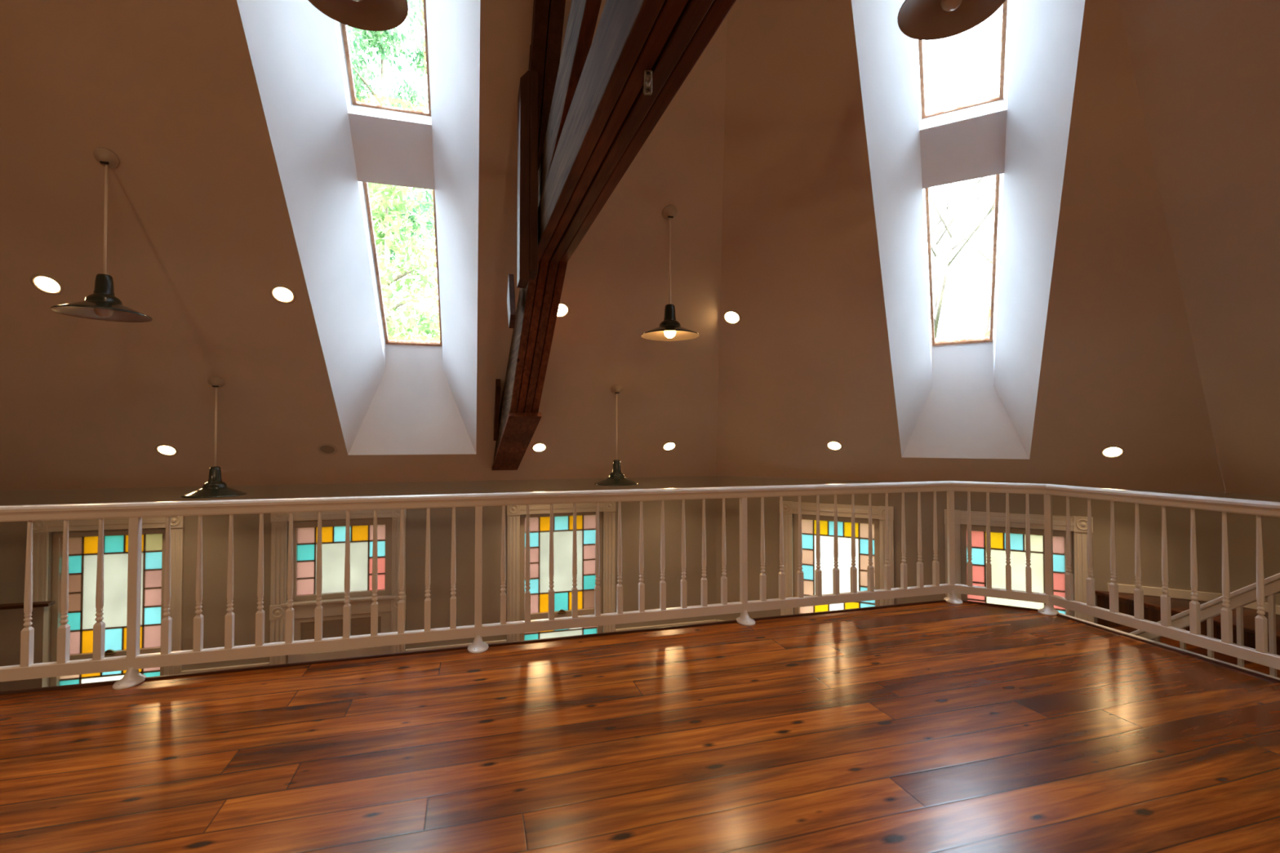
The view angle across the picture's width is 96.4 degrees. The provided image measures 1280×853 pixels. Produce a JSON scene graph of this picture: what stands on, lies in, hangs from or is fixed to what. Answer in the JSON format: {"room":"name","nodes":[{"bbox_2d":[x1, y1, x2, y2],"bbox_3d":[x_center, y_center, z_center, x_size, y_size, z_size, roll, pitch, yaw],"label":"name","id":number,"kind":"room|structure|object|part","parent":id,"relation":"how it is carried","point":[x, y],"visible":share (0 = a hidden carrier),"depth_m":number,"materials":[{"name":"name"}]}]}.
{"room":"loft","nodes":[
{"label":"loft","id":0,"kind":"room"},
{"bbox_2d":[236,0,479,455],"bbox_3d":[-1.852,-1.426,4.340,1.200,3.354,3.292,0,-1,-16],"label":"shaft","id":1,"kind":"structure","parent":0,"point":[390,399],"depth_m":4.20,"materials":[{"name":"white paint"}]},
{"bbox_2d":[341,0,431,115],"bbox_3d":[-1.676,-2.686,3.764,0.537,0.789,0.910,0,-1,-16],"label":"window","id":2,"kind":"structure","parent":1,"relation":"in","point":[354,100],"depth_m":4.07,"materials":[{"name":"brown wood"}]},
{"bbox_2d":[363,182,442,346],"bbox_3d":[-2.076,-1.421,5.121,0.537,1.189,1.378,0,-1,-16],"label":"window","id":3,"kind":"structure","parent":1,"relation":"in","point":[397,341],"depth_m":5.25,"materials":[{"name":"brown wood"}]},
{"bbox_2d":[0,475,716,686],"bbox_3d":[-2.797,2.280,6.024,7.882,3.382,0.220,0,-1,-16],"label":"wall","id":4,"kind":"structure","parent":0,"point":[13,535],"depth_m":6.08,"materials":[{"name":"beige paint"}]},
{"bbox_2d":[32,515,184,686],"bbox_3d":[-4.935,2.163,5.322,1.230,2.689,0.195,0,-1,-16],"label":"window","id":5,"kind":"structure","parent":4,"relation":"in","point":[82,533],"depth_m":5.37,"materials":[{"name":"multicoloured glass"}]},
{"bbox_3d":[-5.420,2.154,5.137,0.135,2.400,0.030,0,-1,-16],"label":"casing","id":6,"kind":"part","parent":5,"relation":"part of","materials":[{"name":"beige paint"}]},
{"bbox_3d":[-4.957,2.124,5.379,0.798,2.208,0.005,0,-1,-16],"label":"stained glass","id":7,"kind":"part","parent":5,"relation":"part of","materials":[{"name":"multicoloured glass"}]},
{"bbox_3d":[-4.426,2.159,5.425,0.135,2.400,0.030,0,-1,-16],"label":"casing","id":8,"kind":"part","parent":5,"relation":"part of","materials":[{"name":"beige paint"}]},
{"bbox_2d":[181,662,269,674],"bbox_3d":[-4.005,3.144,5.524,0.730,1.635,0.034,0,-1,-16],"label":"trim","id":9,"kind":"structure","parent":4,"relation":"attached to","point":[268,663],"depth_m":5.53,"materials":[{"name":"paint"}]},
{"bbox_2d":[269,508,406,665],"bbox_3d":[-3.071,2.388,5.875,1.248,3.159,0.190,0,-1,-16],"label":"window","id":10,"kind":"structure","parent":4,"relation":"in","point":[333,522],"depth_m":5.89,"materials":[{"name":"glass"}]},
{"bbox_3d":[-3.586,2.454,5.662,0.135,3.020,0.030,0,-1,-16],"label":"casing","id":11,"kind":"part","parent":10,"relation":"part of","materials":[{"name":"beige paint"}]},
{"bbox_3d":[-3.072,1.845,5.886,1.050,0.165,0.190,0,-1,-16],"label":"sill","id":12,"kind":"part","parent":10,"relation":"part of","materials":[{"name":"beige paint"}]},
{"bbox_2d":[287,611,391,663],"bbox_3d":[-3.071,2.948,5.861,0.970,2.040,0.133,0,-1,-16],"label":"door","id":13,"kind":"structure","parent":10,"relation":"attached to","point":[332,626],"depth_m":5.90,"materials":[{"name":"paint"}]},
{"bbox_3d":[-3.087,1.373,5.936,0.838,0.693,0.005,0,-1,-16],"label":"stained glass","id":14,"kind":"part","parent":10,"relation":"part of","materials":[{"name":"multicoloured glass"}]},
{"bbox_3d":[-3.083,1.359,5.935,0.970,0.820,0.080,0,-1,-16],"label":"frame","id":15,"kind":"part","parent":10,"relation":"part of","materials":[{"name":"glass"}]},
{"bbox_3d":[-2.524,2.459,5.969,0.135,3.020,0.030,0,-1,-16],"label":"casing","id":16,"kind":"part","parent":10,"relation":"part of","materials":[{"name":"beige paint"}]},
{"bbox_2d":[404,640,506,652],"bbox_3d":[-1.959,3.155,6.116,1.030,1.635,0.034,0,-1,-16],"label":"trim","id":17,"kind":"structure","parent":4,"relation":"attached to","point":[498,641],"depth_m":6.09,"materials":[{"name":"paint"}]},
{"bbox_2d":[506,502,615,642],"bbox_3d":[-0.886,2.185,6.494,1.280,2.689,0.195,0,-1,-16],"label":"window","id":18,"kind":"structure","parent":4,"relation":"in","point":[540,514],"depth_m":6.54,"materials":[{"name":"multicoloured glass"}]},
{"bbox_3d":[-1.396,2.175,6.302,0.135,2.400,0.030,0,-1,-16],"label":"casing","id":19,"kind":"part","parent":18,"relation":"part of","materials":[{"name":"beige paint"}]},
{"bbox_3d":[-0.902,2.125,6.553,0.840,2.208,0.005,0,-1,-16],"label":"stained glass","id":20,"kind":"part","parent":18,"relation":"part of","materials":[{"name":"multicoloured glass"}]},
{"bbox_3d":[-0.353,2.181,6.604,0.135,2.400,0.030,0,-1,-16],"label":"casing","id":21,"kind":"part","parent":18,"relation":"part of","materials":[{"name":"beige paint"}]},
{"bbox_2d":[615,619,716,631],"bbox_3d":[0.323,3.167,6.776,1.260,1.635,0.034,0,-1,-16],"label":"trim","id":22,"kind":"structure","parent":4,"relation":"attached to","point":[710,620],"depth_m":6.78,"materials":[{"name":"paint"}]},
{"bbox_2d":[0,0,1279,496],"bbox_3d":[-0.963,-2.905,-0.216,15.060,6.717,13.900,0,-1,-16],"label":"ceiling","id":23,"kind":"structure","parent":0,"point":[1162,343],"depth_m":4.05,"materials":[{"name":"paint"}]},
{"bbox_2d":[30,273,64,294],"bbox_3d":[-3.961,-0.949,3.827,0.170,0.112,0.130,0,-1,-20],"label":"recessed light","id":24,"kind":"object","parent":23,"relation":"in","point":[45,283],"visible":1,"depth_m":3.82,"materials":[{"name":"white plastic"}]},
{"bbox_2d":[50,146,152,322],"bbox_3d":[-3.114,-1.122,3.334,0.433,0.977,0.433,0,-1,-16],"label":"pendant lamp","id":25,"kind":"object","parent":23,"relation":"hanging from","point":[103,304],"visible":1,"depth_m":3.32,"materials":[{"name":"black metal"}]},
{"bbox_3d":[-3.114,-0.765,3.327,0.433,0.235,0.433,0,-1,-16],"label":"lamp shade","id":26,"kind":"part","parent":25,"relation":"part of","materials":[{"name":"black metal"}]},
{"bbox_3d":[-3.114,-0.685,3.325,0.088,0.102,0.088,0,-1,-16],"label":"light bulb","id":27,"kind":"part","parent":25,"relation":"part of","materials":[{"name":"white glass"}]},
{"bbox_3d":[-3.114,-1.221,3.337,0.015,0.683,0.015,0,-1,-16],"label":"cord","id":28,"kind":"part","parent":25,"relation":"part of","materials":[{"name":"plastic"}]},
{"bbox_2d":[155,444,178,456],"bbox_3d":[-4.218,0.210,5.103,0.170,0.112,0.130,0,-1,-20],"label":"recessed light","id":29,"kind":"object","parent":23,"relation":"in","point":[166,450],"visible":1,"depth_m":5.10,"materials":[{"name":"white plastic"}]},
{"bbox_2d":[180,376,247,497],"bbox_3d":[-3.443,0.085,4.645,0.433,0.977,0.433,0,-1,-16],"label":"pendant lamp","id":30,"kind":"object","parent":23,"relation":"hanging from","point":[215,487],"visible":1,"depth_m":4.60,"materials":[{"name":"black metal"}]},
{"bbox_3d":[-3.442,0.441,4.638,0.433,0.235,0.433,0,-1,-16],"label":"lamp shade","id":31,"kind":"part","parent":30,"relation":"part of","materials":[{"name":"black metal"}]},
{"bbox_3d":[-3.443,-0.015,4.647,0.015,0.683,0.015,0,-1,-16],"label":"cord","id":32,"kind":"part","parent":30,"relation":"part of","materials":[{"name":"plastic"}]},
{"bbox_2d":[269,284,296,303],"bbox_3d":[-2.612,-0.966,4.190,0.170,0.112,0.130,0,-1,-20],"label":"recessed light","id":33,"kind":"object","parent":23,"relation":"in","point":[282,294],"visible":1,"depth_m":4.19,"materials":[{"name":"white plastic"}]},
{"bbox_2d":[317,443,337,455],"bbox_3d":[-2.982,0.219,5.463,0.170,0.112,0.130,0,-1,-20],"label":"recessed light","id":34,"kind":"object","parent":23,"relation":"in","point":[325,449],"visible":1,"depth_m":5.46,"materials":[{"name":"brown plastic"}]},
{"bbox_2d":[308,0,408,31],"bbox_3d":[-1.228,-2.325,2.469,0.433,0.977,0.433,0,-1,-16],"label":"pendant lamp","id":35,"kind":"object","parent":23,"relation":"hanging from","point":[364,15],"visible":1,"depth_m":2.59,"materials":[{"name":"black metal"}]},
{"bbox_2d":[531,442,547,453],"bbox_3d":[-1.057,0.221,6.011,0.170,0.112,0.130,0,-1,-20],"label":"recessed light","id":36,"kind":"object","parent":23,"relation":"in","point":[538,447],"visible":1,"depth_m":6.01,"materials":[{"name":"white plastic"}]},
{"bbox_2d":[556,301,569,318],"bbox_3d":[-0.663,-0.965,4.744,0.170,0.112,0.130,0,-1,-20],"label":"recessed light","id":37,"kind":"object","parent":23,"relation":"in","point":[564,308],"visible":0.73,"depth_m":4.75,"materials":[{"name":"white plastic"}]},
{"bbox_2d":[491,0,736,470],"bbox_3d":[0.006,-2.217,1.677,0.395,5.181,9.542,0,-1,-18],"label":"truss","id":38,"kind":"object","parent":23,"relation":"attached to","point":[584,115],"depth_m":2.72,"materials":[{"name":"brown wood"}]},
{"bbox_3d":[-1.205,0.176,5.463,0.270,0.559,1.505,0,-1,-20],"label":"shoe plate","id":39,"kind":"part","parent":38,"relation":"part of","materials":[{"name":"brown wood"}]},
{"bbox_3d":[0.025,-1.075,1.815,0.029,0.038,0.133,0,-1,0],"label":"metal bracket","id":40,"kind":"part","parent":38,"relation":"part of","materials":[{"name":"grey metal"}]},
{"bbox_2d":[594,384,639,485],"bbox_3d":[-0.227,0.084,5.556,0.433,0.977,0.433,0,-1,-16],"label":"pendant lamp","id":41,"kind":"object","parent":23,"relation":"hanging from","point":[615,477],"visible":1,"depth_m":5.51,"materials":[{"name":"black metal"}]},
{"bbox_3d":[-0.227,-0.015,5.558,0.015,0.683,0.015,0,-1,-16],"label":"cord","id":42,"kind":"part","parent":41,"relation":"part of","materials":[{"name":"plastic"}]},
{"bbox_3d":[-0.227,0.441,5.548,0.433,0.235,0.433,0,-1,-16],"label":"lamp shade","id":43,"kind":"part","parent":41,"relation":"part of","materials":[{"name":"black metal"}]},
{"bbox_2d":[662,441,676,451],"bbox_3d":[0.328,0.221,6.404,0.170,0.112,0.130,0,-1,-20],"label":"recessed light","id":44,"kind":"object","parent":23,"relation":"in","point":[668,446],"visible":1,"depth_m":6.40,"materials":[{"name":"white plastic"}]},
{"bbox_2d":[640,204,699,341],"bbox_3d":[0.222,-1.144,4.254,0.433,0.977,0.433,0,-1,-16],"label":"pendant lamp","id":45,"kind":"object","parent":23,"relation":"hanging from","point":[668,330],"visible":1,"depth_m":4.24,"materials":[{"name":"black metal"}]},
{"bbox_3d":[0.222,-1.243,4.256,0.015,0.683,0.015,0,-1,-16],"label":"cord","id":46,"kind":"part","parent":45,"relation":"part of","materials":[{"name":"plastic"}]},
{"bbox_3d":[0.222,-0.707,4.245,0.088,0.102,0.088,0,-1,-16],"label":"light bulb","id":47,"kind":"part","parent":45,"relation":"part of","materials":[{"name":"white glass"}]},
{"bbox_3d":[0.222,-0.787,4.246,0.433,0.235,0.433,0,-1,-16],"label":"lamp shade","id":48,"kind":"part","parent":45,"relation":"part of","materials":[{"name":"black metal"}]},
{"bbox_2d":[722,309,741,324],"bbox_3d":[0.815,-0.968,5.076,0.169,0.112,0.130,-1,-1,29],"label":"recessed light","id":49,"kind":"object","parent":23,"relation":"in","point":[731,317],"visible":1,"depth_m":5.07,"materials":[{"name":"white plastic"}]},
{"bbox_2d":[826,440,843,451],"bbox_3d":[2.011,0.199,5.925,0.169,0.112,0.130,-1,-1,29],"label":"recessed light","id":50,"kind":"object","parent":23,"relation":"in","point":[833,445],"visible":1,"depth_m":5.92,"materials":[{"name":"white plastic"}]},
{"bbox_2d":[897,0,1004,39],"bbox_3d":[1.355,-2.303,2.498,0.433,0.976,0.433,0,-1,-16],"label":"pendant lamp","id":51,"kind":"object","parent":23,"relation":"hanging from","point":[921,20],"visible":1,"depth_m":2.59,"materials":[{"name":"black metal"}]},
{"bbox_3d":[1.356,-1.866,2.489,0.088,0.102,0.088,0,-1,-16],"label":"light bulb","id":52,"kind":"part","parent":51,"relation":"part of","materials":[{"name":"white glass"}]},
{"bbox_2d":[1099,445,1125,458],"bbox_3d":[4.021,0.217,4.872,0.169,0.112,0.130,-1,-1,29],"label":"recessed light","id":53,"kind":"object","parent":23,"relation":"in","point":[1110,451],"visible":1,"depth_m":4.87,"materials":[{"name":"white plastic"}]},
{"bbox_2d":[0,601,1279,852],"bbox_3d":[-1.586,1.339,-2.019,12.005,0.280,10.060,0,-1,-16],"label":"floor","id":54,"kind":"structure","parent":0,"point":[938,727],"depth_m":2.29,"materials":[{"name":"brown wood"}]},
{"bbox_2d":[0,480,1279,689],"bbox_3d":[-1.028,0.816,1.379,9.196,0.908,3.984,0,-1,-16],"label":"loft railing","id":55,"kind":"object","parent":54,"relation":"on","point":[133,661],"visible":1,"depth_m":3.38,"materials":[{"name":"white paint"}]},
{"bbox_3d":[-2.603,0.850,2.946,0.041,0.774,0.041,0,-1,-16],"label":"newel post","id":56,"kind":"part","parent":55,"relation":"part of","materials":[{"name":"white paint"}]},
{"bbox_3d":[-0.965,0.859,3.421,0.041,0.774,0.041,0,-1,-16],"label":"newel post","id":57,"kind":"part","parent":55,"relation":"part of","materials":[{"name":"white paint"}]},
{"bbox_3d":[-1.014,0.414,1.411,9.120,0.038,3.911,0,-1,-16],"label":"rail","id":58,"kind":"part","parent":55,"relation":"part of","materials":[{"name":"white paint"}]},
{"bbox_3d":[-1.012,0.377,1.416,9.127,0.036,3.918,0,-1,-16],"label":"handrail","id":59,"kind":"part","parent":55,"relation":"part of","materials":[{"name":"white paint"}]},
{"bbox_3d":[-1.017,1.175,1.389,9.110,0.064,3.901,0,-1,-16],"label":"rail","id":60,"kind":"part","parent":55,"relation":"part of","materials":[{"name":"white paint"}]},
{"bbox_3d":[0.706,0.867,3.904,0.041,0.774,0.041,0,-1,-16],"label":"newel post","id":61,"kind":"part","parent":55,"relation":"part of","materials":[{"name":"white paint"}]},
{"bbox_3d":[2.385,0.876,4.390,0.041,0.774,0.041,0,-1,6],"label":"newel post","id":62,"kind":"part","parent":55,"relation":"part of","materials":[{"name":"white paint"}]},
{"bbox_3d":[2.923,0.870,4.094,0.041,0.774,0.041,1,-2,-39],"label":"newel post","id":63,"kind":"part","parent":55,"relation":"part of","materials":[{"name":"white paint"}]},
{"bbox_2d":[0,600,1279,695],"bbox_3d":[-2.133,1.265,0.595,11.646,0.040,4.781,0,-1,-16],"label":"trim","id":64,"kind":"structure","parent":54,"relation":"attached to","point":[107,682],"depth_m":3.35,"materials":[{"name":"wood"}]},
{"bbox_2d":[1059,613,1279,679],"bbox_3d":[3.562,1.412,2.001,0.074,0.256,4.320,0,-1,-16],"label":"trim","id":65,"kind":"structure","parent":54,"relation":"attached to","point":[1155,642],"depth_m":3.37,"materials":[{"name":"paint"}]},
{"bbox_2d":[851,0,1084,459],"bbox_3d":[2.377,-1.415,4.228,1.065,3.387,3.409,-1,-1,29],"label":"shaft","id":66,"kind":"structure","parent":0,"point":[974,400],"depth_m":4.05,"materials":[{"name":"white paint"}]},
{"bbox_2d":[924,173,999,346],"bbox_3d":[2.753,-1.414,4.903,0.505,1.222,1.415,-1,-1,29],"label":"window","id":67,"kind":"structure","parent":66,"relation":"in","point":[980,339],"depth_m":5.00,"materials":[{"name":"brown wood"}]},
{"bbox_2d":[918,0,1008,119],"bbox_3d":[2.062,-2.665,3.677,0.505,0.841,0.971,-1,-1,29],"label":"window","id":68,"kind":"structure","parent":66,"relation":"in","point":[993,97],"depth_m":3.96,"materials":[{"name":"brown wood"}]},
{"bbox_2d":[715,475,1226,623],"bbox_3d":[2.986,2.274,5.983,4.750,3.382,0.220,-1,-1,29],"label":"wall","id":69,"kind":"structure","parent":0,"point":[1208,523],"depth_m":5.77,"materials":[{"name":"beige paint"}]},
{"bbox_2d":[780,501,893,615],"bbox_3d":[2.168,2.189,6.342,1.260,2.669,0.195,-1,-1,29],"label":"window","id":70,"kind":"structure","parent":69,"relation":"in","point":[808,510],"depth_m":6.39,"materials":[{"name":"multicoloured glass"}]},
{"bbox_3d":[1.681,2.188,6.561,0.135,2.380,0.030,-1,-1,29],"label":"casing","id":71,"kind":"part","parent":70,"relation":"part of","materials":[{"name":"beige paint"}]},
{"bbox_3d":[2.196,2.184,6.392,0.930,2.380,0.080,-1,-1,29],"label":"frame","id":72,"kind":"part","parent":70,"relation":"part of","materials":[{"name":"glass"}]},
{"bbox_3d":[2.197,2.159,6.395,0.818,2.208,0.005,-1,-1,29],"label":"stained glass","id":73,"kind":"part","parent":70,"relation":"part of","materials":[{"name":"multicoloured glass"}]},
{"bbox_3d":[2.614,2.176,6.048,0.135,2.380,0.030,-1,-1,29],"label":"casing","id":74,"kind":"part","parent":70,"relation":"part of","materials":[{"name":"beige paint"}]},
{"bbox_2d":[944,509,1093,622],"bbox_3d":[3.635,2.170,5.533,1.250,2.669,0.195,-1,-1,29],"label":"window","id":75,"kind":"structure","parent":69,"relation":"in","point":[1078,525],"depth_m":5.57,"materials":[{"name":"multicoloured glass"}]},
{"bbox_3d":[3.152,2.170,5.751,0.135,2.380,0.030,-1,-1,29],"label":"casing","id":76,"kind":"part","parent":75,"relation":"part of","materials":[{"name":"beige paint"}]},
{"bbox_3d":[3.662,2.154,5.587,0.812,2.228,0.005,-1,-1,29],"label":"stained glass","id":77,"kind":"part","parent":75,"relation":"part of","materials":[{"name":"multicoloured glass"}]},
{"bbox_3d":[3.663,2.166,5.584,0.920,2.380,0.080,-1,-1,29],"label":"frame","id":78,"kind":"part","parent":75,"relation":"part of","materials":[{"name":"glass"}]},
{"bbox_3d":[4.076,2.158,5.242,0.135,2.380,0.030,-1,-1,29],"label":"casing","id":79,"kind":"part","parent":75,"relation":"part of","materials":[{"name":"beige paint"}]},
{"bbox_2d":[1107,582,1222,601],"bbox_3d":[4.578,1.449,4.987,0.795,0.077,0.018,-1,-1,29],"label":"baseboard","id":80,"kind":"structure","parent":69,"relation":"attached to","point":[1124,588],"depth_m":4.96,"materials":[{"name":"beige paint"}]},
{"bbox_2d":[1225,492,1279,614],"bbox_3d":[5.948,2.180,1.675,0.220,3.382,6.722,0,-1,-16],"label":"wall","id":81,"kind":"structure","parent":0,"point":[1241,527],"depth_m":4.67,"materials":[{"name":"beige paint"}]},
{"bbox_2d":[1243,601,1279,614],"bbox_3d":[5.546,1.400,2.649,0.018,0.073,4.462,0,-1,-16],"label":"baseboard","id":82,"kind":"structure","parent":81,"relation":"attached to","point":[1254,605],"depth_m":4.56,"materials":[{"name":"beige paint"}]},
{"bbox_3d":[-0.957,3.934,-0.362,14.160,0.200,13.000,0,-1,-16],"label":"ground","id":83,"kind":"structure","parent":0,"visible":0},
{"bbox_2d":[0,600,55,691],"bbox_3d":[-6.140,2.728,4.620,2.200,2.432,0.090,0,-1,-16],"label":"cabinet","id":84,"kind":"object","parent":83,"relation":"on","point":[11,615],"depth_m":4.86,"materials":[{"name":"beige paint"}]},
{"bbox_2d":[1095,590,1279,678],"bbox_3d":[4.550,2.666,2.656,1.895,2.455,5.080,0,-1,-16],"label":"wooden staircase","id":85,"kind":"structure","parent":83,"relation":"on","point":[1152,604],"depth_m":4.52,"materials":[{"name":"wood"}]},
{"bbox_2d":[1129,573,1279,677],"bbox_3d":[3.321,1.526,3.246,0.080,2.652,2.030,0,-1,-16],"label":"stair railing","id":86,"kind":"object","parent":85,"relation":"attached to","point":[1246,595],"visible":0.09,"depth_m":3.18,"materials":[{"name":"beige paint"}]},
{"bbox_3d":[3.320,1.014,3.256,0.064,1.563,1.950,0,-1,-16],"label":"handrail","id":87,"kind":"part","parent":86,"relation":"part of","materials":[{"name":"beige paint"}]},
{"label":"outside","id":88,"kind":"structure","parent":0,"visible":0},
{"label":"ground","id":89,"kind":"structure","parent":88,"visible":0},
{"bbox_2d":[346,0,439,342],"bbox_3d":[-8.076,-5.540,17.885,6.452,20.334,6.364,0,-1,-22],"label":"leafy tree","id":90,"kind":"object","parent":89,"relation":"on","point":[376,39],"visible":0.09,"depth_m":17.65,"materials":[{"name":"green plant"}]},
{"bbox_2d":[367,182,439,342],"bbox_3d":[-5.185,-0.771,11.708,4.192,10.534,4.707,0,-1,-16],"label":"leafy tree","id":91,"kind":"object","parent":89,"relation":"on","point":[393,316],"visible":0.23,"depth_m":11.49,"materials":[{"name":"green plant"}]},
{"bbox_2d":[924,93,999,343],"bbox_3d":[7.607,-2.003,14.827,13.037,13.118,8.803,0,-1,11],"label":"bare tree","id":92,"kind":"object","parent":89,"relation":"on","point":[939,292],"visible":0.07,"depth_m":14.86,"materials":[{"name":"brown plant"}]}
]}

